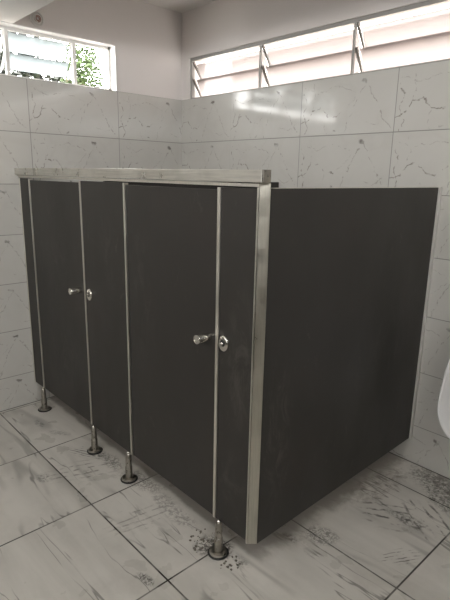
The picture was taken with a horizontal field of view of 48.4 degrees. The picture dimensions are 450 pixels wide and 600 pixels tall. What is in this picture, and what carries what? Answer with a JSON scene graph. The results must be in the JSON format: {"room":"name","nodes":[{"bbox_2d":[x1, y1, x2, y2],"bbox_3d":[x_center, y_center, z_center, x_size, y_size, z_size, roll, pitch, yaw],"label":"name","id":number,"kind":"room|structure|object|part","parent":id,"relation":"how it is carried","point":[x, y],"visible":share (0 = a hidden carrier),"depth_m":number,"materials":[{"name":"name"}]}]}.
{"room":"public restroom","nodes":[
{"label":"public restroom","id":0,"kind":"room"},
{"bbox_2d":[0,0,182,410],"bbox_3d":[-1.838,-0.487,2.603,4.258,2.598,0.158,-12,19,-41],"label":"wall","id":1,"kind":"structure","parent":0,"point":[44,124],"depth_m":3.21,"materials":[{"name":"tile"}]},
{"bbox_2d":[0,0,54,22],"bbox_3d":[0.104,-1.261,1.108,0.424,0.301,4.300,-12,19,-41],"label":"ceiling","id":2,"kind":"structure","parent":1,"relation":"attached to","point":[11,11],"depth_m":2.55,"materials":[{"name":"paint"}]},
{"bbox_2d":[30,11,43,26],"bbox_3d":[-1.084,-1.627,2.895,0.080,0.080,0.026,-12,19,-41],"label":"junction box","id":3,"kind":"object","parent":1,"relation":"attached to","point":[36,17],"visible":0.99,"depth_m":2.89,"materials":[{"name":"white paint"}]},
{"bbox_2d":[0,21,116,90],"bbox_3d":[-1.328,-1.419,2.831,1.530,0.280,0.150,-12,19,-41],"label":"window","id":4,"kind":"structure","parent":1,"relation":"in","point":[11,42],"depth_m":3.06,"materials":[{"name":"white paint"}]},
{"bbox_3d":[-1.285,-1.454,2.914,0.034,0.208,0.076,-12,19,-41],"label":"louver arm","id":5,"kind":"part","parent":4,"relation":"part of","materials":[{"name":"white paint"}]},
{"bbox_3d":[-1.137,-1.537,3.042,0.363,0.098,0.046,-12,19,-41],"label":"glass blade","id":6,"kind":"part","parent":4,"relation":"part of","materials":[{"name":"clear glass"}]},
{"bbox_3d":[-1.139,-1.435,3.068,0.363,0.084,0.046,-12,19,-41],"label":"glass blade","id":7,"kind":"part","parent":4,"relation":"part of","materials":[{"name":"clear glass"}]},
{"bbox_3d":[-0.979,-1.516,3.188,0.034,0.208,0.076,-12,19,-41],"label":"louver arm","id":8,"kind":"part","parent":4,"relation":"part of","materials":[{"name":"white paint"}]},
{"bbox_2d":[138,0,216,12],"bbox_3d":[-0.365,-1.368,0.634,4.416,0.120,4.616,-12,19,-41],"label":"ceiling","id":9,"kind":"structure","parent":0,"point":[181,6],"depth_m":3.35,"materials":[{"name":"paint"}]},
{"bbox_2d":[0,396,449,599],"bbox_3d":[-0.415,1.268,1.293,4.400,0.120,4.600,-12,19,-41],"label":"floor","id":10,"kind":"structure","parent":0,"point":[70,528],"depth_m":2.14,"materials":[{"name":"tile"}]},
{"bbox_2d":[189,529,240,570],"bbox_3d":[-0.043,1.020,2.053,0.142,0.008,0.278,-12,19,-41],"label":"crumbs","id":11,"kind":"object","parent":10,"relation":"on","point":[202,539],"visible":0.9,"depth_m":2.05,"materials":[{"name":"grey"}]},
{"bbox_2d":[14,168,442,560],"bbox_3d":[-0.131,0.050,2.829,1.289,1.510,2.030,-12,19,-41],"label":"stall","id":12,"kind":"object","parent":10,"relation":"on","point":[256,344],"visible":1,"depth_m":2.07,"materials":[{"name":"grey laminate"}]},
{"bbox_3d":[-1.192,-0.083,3.113,0.016,1.310,0.134,-12,19,-41],"label":"panel","id":13,"kind":"part","parent":12,"relation":"part of","materials":[{"name":"grey laminate"}]},
{"bbox_3d":[-1.143,-0.069,3.060,0.022,1.310,0.009,-12,19,-41],"label":"edge trim","id":14,"kind":"part","parent":12,"relation":"part of","materials":[{"name":"metal"}]},
{"bbox_3d":[-0.930,-0.006,2.839,0.014,1.300,0.615,-12,19,-41],"label":"stall door","id":15,"kind":"part","parent":12,"relation":"part of","materials":[{"name":"grey laminate"}]},
{"bbox_3d":[-0.778,-0.048,2.601,0.063,0.037,0.037,-12,19,-41],"label":"door knob","id":16,"kind":"part","parent":12,"relation":"part of","materials":[{"name":"silver metal"}]},
{"bbox_3d":[-0.718,0.051,2.613,0.022,1.310,0.011,-12,19,-41],"label":"edge trim","id":17,"kind":"part","parent":12,"relation":"part of","materials":[{"name":"metal"}]},
{"bbox_3d":[-0.688,-0.026,2.541,0.012,0.061,0.047,-12,19,-41],"label":"lock plate","id":18,"kind":"part","parent":12,"relation":"part of","materials":[{"name":"silver metal"}]},
{"bbox_3d":[-0.580,0.090,2.468,0.016,1.310,0.396,-12,19,-41],"label":"panel","id":19,"kind":"part","parent":12,"relation":"part of","materials":[{"name":"grey laminate"}]},
{"bbox_3d":[-0.443,0.129,2.323,0.022,1.310,0.012,-12,19,-41],"label":"edge trim","id":20,"kind":"part","parent":12,"relation":"part of","materials":[{"name":"metal"}]},
{"bbox_3d":[-0.555,-0.575,2.265,0.038,0.039,2.018,-12,19,-41],"label":"header rail","id":21,"kind":"part","parent":12,"relation":"part of","materials":[{"name":"silver metal"}]},
{"bbox_3d":[-0.557,-0.551,2.287,0.024,0.011,1.991,-12,19,-41],"label":"rail","id":22,"kind":"part","parent":12,"relation":"part of","materials":[{"name":"metal"}]},
{"bbox_3d":[-0.233,0.191,2.104,0.014,1.300,0.600,-12,19,-41],"label":"stall door","id":23,"kind":"part","parent":12,"relation":"part of","materials":[{"name":"grey laminate"}]},
{"bbox_3d":[-0.128,-0.005,2.873,1.207,1.314,0.016,-12,19,-41],"label":"divider panel","id":24,"kind":"part","parent":12,"relation":"part of","materials":[{"name":"grey laminate"}]},
{"bbox_3d":[-0.083,0.142,1.866,0.063,0.037,0.037,-12,19,-41],"label":"door knob","id":25,"kind":"part","parent":12,"relation":"part of","materials":[{"name":"silver metal"}]},
{"bbox_3d":[-0.025,0.247,1.882,0.022,1.310,0.015,-12,19,-41],"label":"edge trim","id":26,"kind":"part","parent":12,"relation":"part of","materials":[{"name":"metal"}]},
{"bbox_3d":[-0.004,0.158,1.818,0.012,0.061,0.047,-12,19,-41],"label":"lock plate","id":27,"kind":"part","parent":12,"relation":"part of","materials":[{"name":"silver metal"}]},
{"bbox_3d":[0.042,0.266,1.813,0.016,1.310,0.181,-12,19,-41],"label":"panel","id":28,"kind":"part","parent":12,"relation":"part of","materials":[{"name":"grey laminate"}]},
{"bbox_3d":[0.115,0.278,1.730,0.029,1.328,0.023,-12,19,-41],"label":"corner post","id":29,"kind":"part","parent":12,"relation":"part of","materials":[{"name":"silver metal"}]},
{"bbox_3d":[0.561,0.194,2.135,1.186,1.312,0.016,-12,19,-42],"label":"panel","id":30,"kind":"part","parent":12,"relation":"part of","materials":[{"name":"grey laminate"}]},
{"bbox_3d":[0.576,-0.445,1.979,1.177,0.002,0.017,-12,19,-42],"label":"edge trim","id":31,"kind":"part","parent":12,"relation":"part of","materials":[{"name":"metal"}]},
{"bbox_2d":[182,0,449,478],"bbox_3d":[1.179,-0.371,2.366,0.158,2.598,4.300,-12,19,-41],"label":"wall","id":32,"kind":"structure","parent":0,"point":[387,127],"depth_m":2.74,"materials":[{"name":"tile"}]},
{"bbox_2d":[190,0,449,98],"bbox_3d":[1.172,-1.204,2.174,0.102,0.276,4.094,-12,19,-41],"label":"window","id":33,"kind":"structure","parent":32,"relation":"in","point":[422,38],"depth_m":2.77,"materials":[{"name":"white glass"}]},
{"bbox_3d":[-0.196,-1.587,3.623,0.096,0.252,0.012,-12,19,-41],"label":"louver arm","id":34,"kind":"part","parent":33,"relation":"part of"},
{"bbox_3d":[0.036,-1.466,3.404,0.058,0.127,0.650,-12,19,-41],"label":"glass blade","id":35,"kind":"part","parent":33,"relation":"part of","materials":[{"name":"clear glass"}]},
{"bbox_3d":[0.038,-1.575,3.377,0.058,0.105,0.650,-12,19,-41],"label":"glass blade","id":36,"kind":"part","parent":33,"relation":"part of","materials":[{"name":"clear glass"}]},
{"bbox_3d":[0.262,-1.457,3.140,0.096,0.252,0.012,-12,19,-41],"label":"louver arm","id":37,"kind":"part","parent":33,"relation":"part of"},
{"bbox_3d":[0.494,-1.337,2.921,0.058,0.127,0.650,-12,19,-41],"label":"glass blade","id":38,"kind":"part","parent":33,"relation":"part of","materials":[{"name":"clear glass"}]},
{"bbox_3d":[0.496,-1.446,2.894,0.058,0.105,0.650,-12,19,-41],"label":"glass blade","id":39,"kind":"part","parent":33,"relation":"part of","materials":[{"name":"clear glass"}]},
{"bbox_3d":[0.720,-1.328,2.657,0.096,0.252,0.012,-12,19,-41],"label":"louver arm","id":40,"kind":"part","parent":33,"relation":"part of"},
{"bbox_3d":[0.952,-1.208,2.438,0.058,0.127,0.650,-12,19,-41],"label":"glass blade","id":41,"kind":"part","parent":33,"relation":"part of","materials":[{"name":"clear glass"}]},
{"bbox_3d":[0.954,-1.317,2.411,0.058,0.105,0.650,-12,19,-41],"label":"glass blade","id":42,"kind":"part","parent":33,"relation":"part of","materials":[{"name":"clear glass"}]},
{"bbox_2d":[437,357,449,438],"bbox_3d":[1.204,0.308,2.217,0.210,0.784,0.400,-12,19,-41],"label":"urinal","id":43,"kind":"object","parent":32,"relation":"attached to","point":[443,407],"visible":1,"depth_m":2.34,"materials":[{"name":"white ceramic"}]},
{"bbox_3d":[-0.363,0.879,4.257,18.000,0.200,18.000,-12,19,-41],"label":"trim","id":44,"kind":"structure","parent":0,"visible":0},
{"bbox_2d":[0,30,71,81],"bbox_3d":[-3.289,-1.123,5.021,3.894,3.675,0.985,-12,19,-41],"label":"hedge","id":45,"kind":"object","parent":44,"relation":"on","point":[14,72],"visible":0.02,"depth_m":5.42,"materials":[{"name":"green plant"}]},
{"bbox_2d":[60,43,103,87],"bbox_3d":[-1.470,-1.124,5.337,0.434,3.123,0.512,-12,19,-41],"label":"tree","id":46,"kind":"object","parent":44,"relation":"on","point":[82,75],"visible":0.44,"depth_m":4.94,"materials":[{"name":"green plant"}]},
{"bbox_2d":[265,32,362,76],"bbox_3d":[2.493,-0.631,3.753,0.200,3.080,7.000,-12,19,-41],"label":"wall","id":47,"kind":"structure","parent":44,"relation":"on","point":[362,32],"depth_m":4.62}
]}

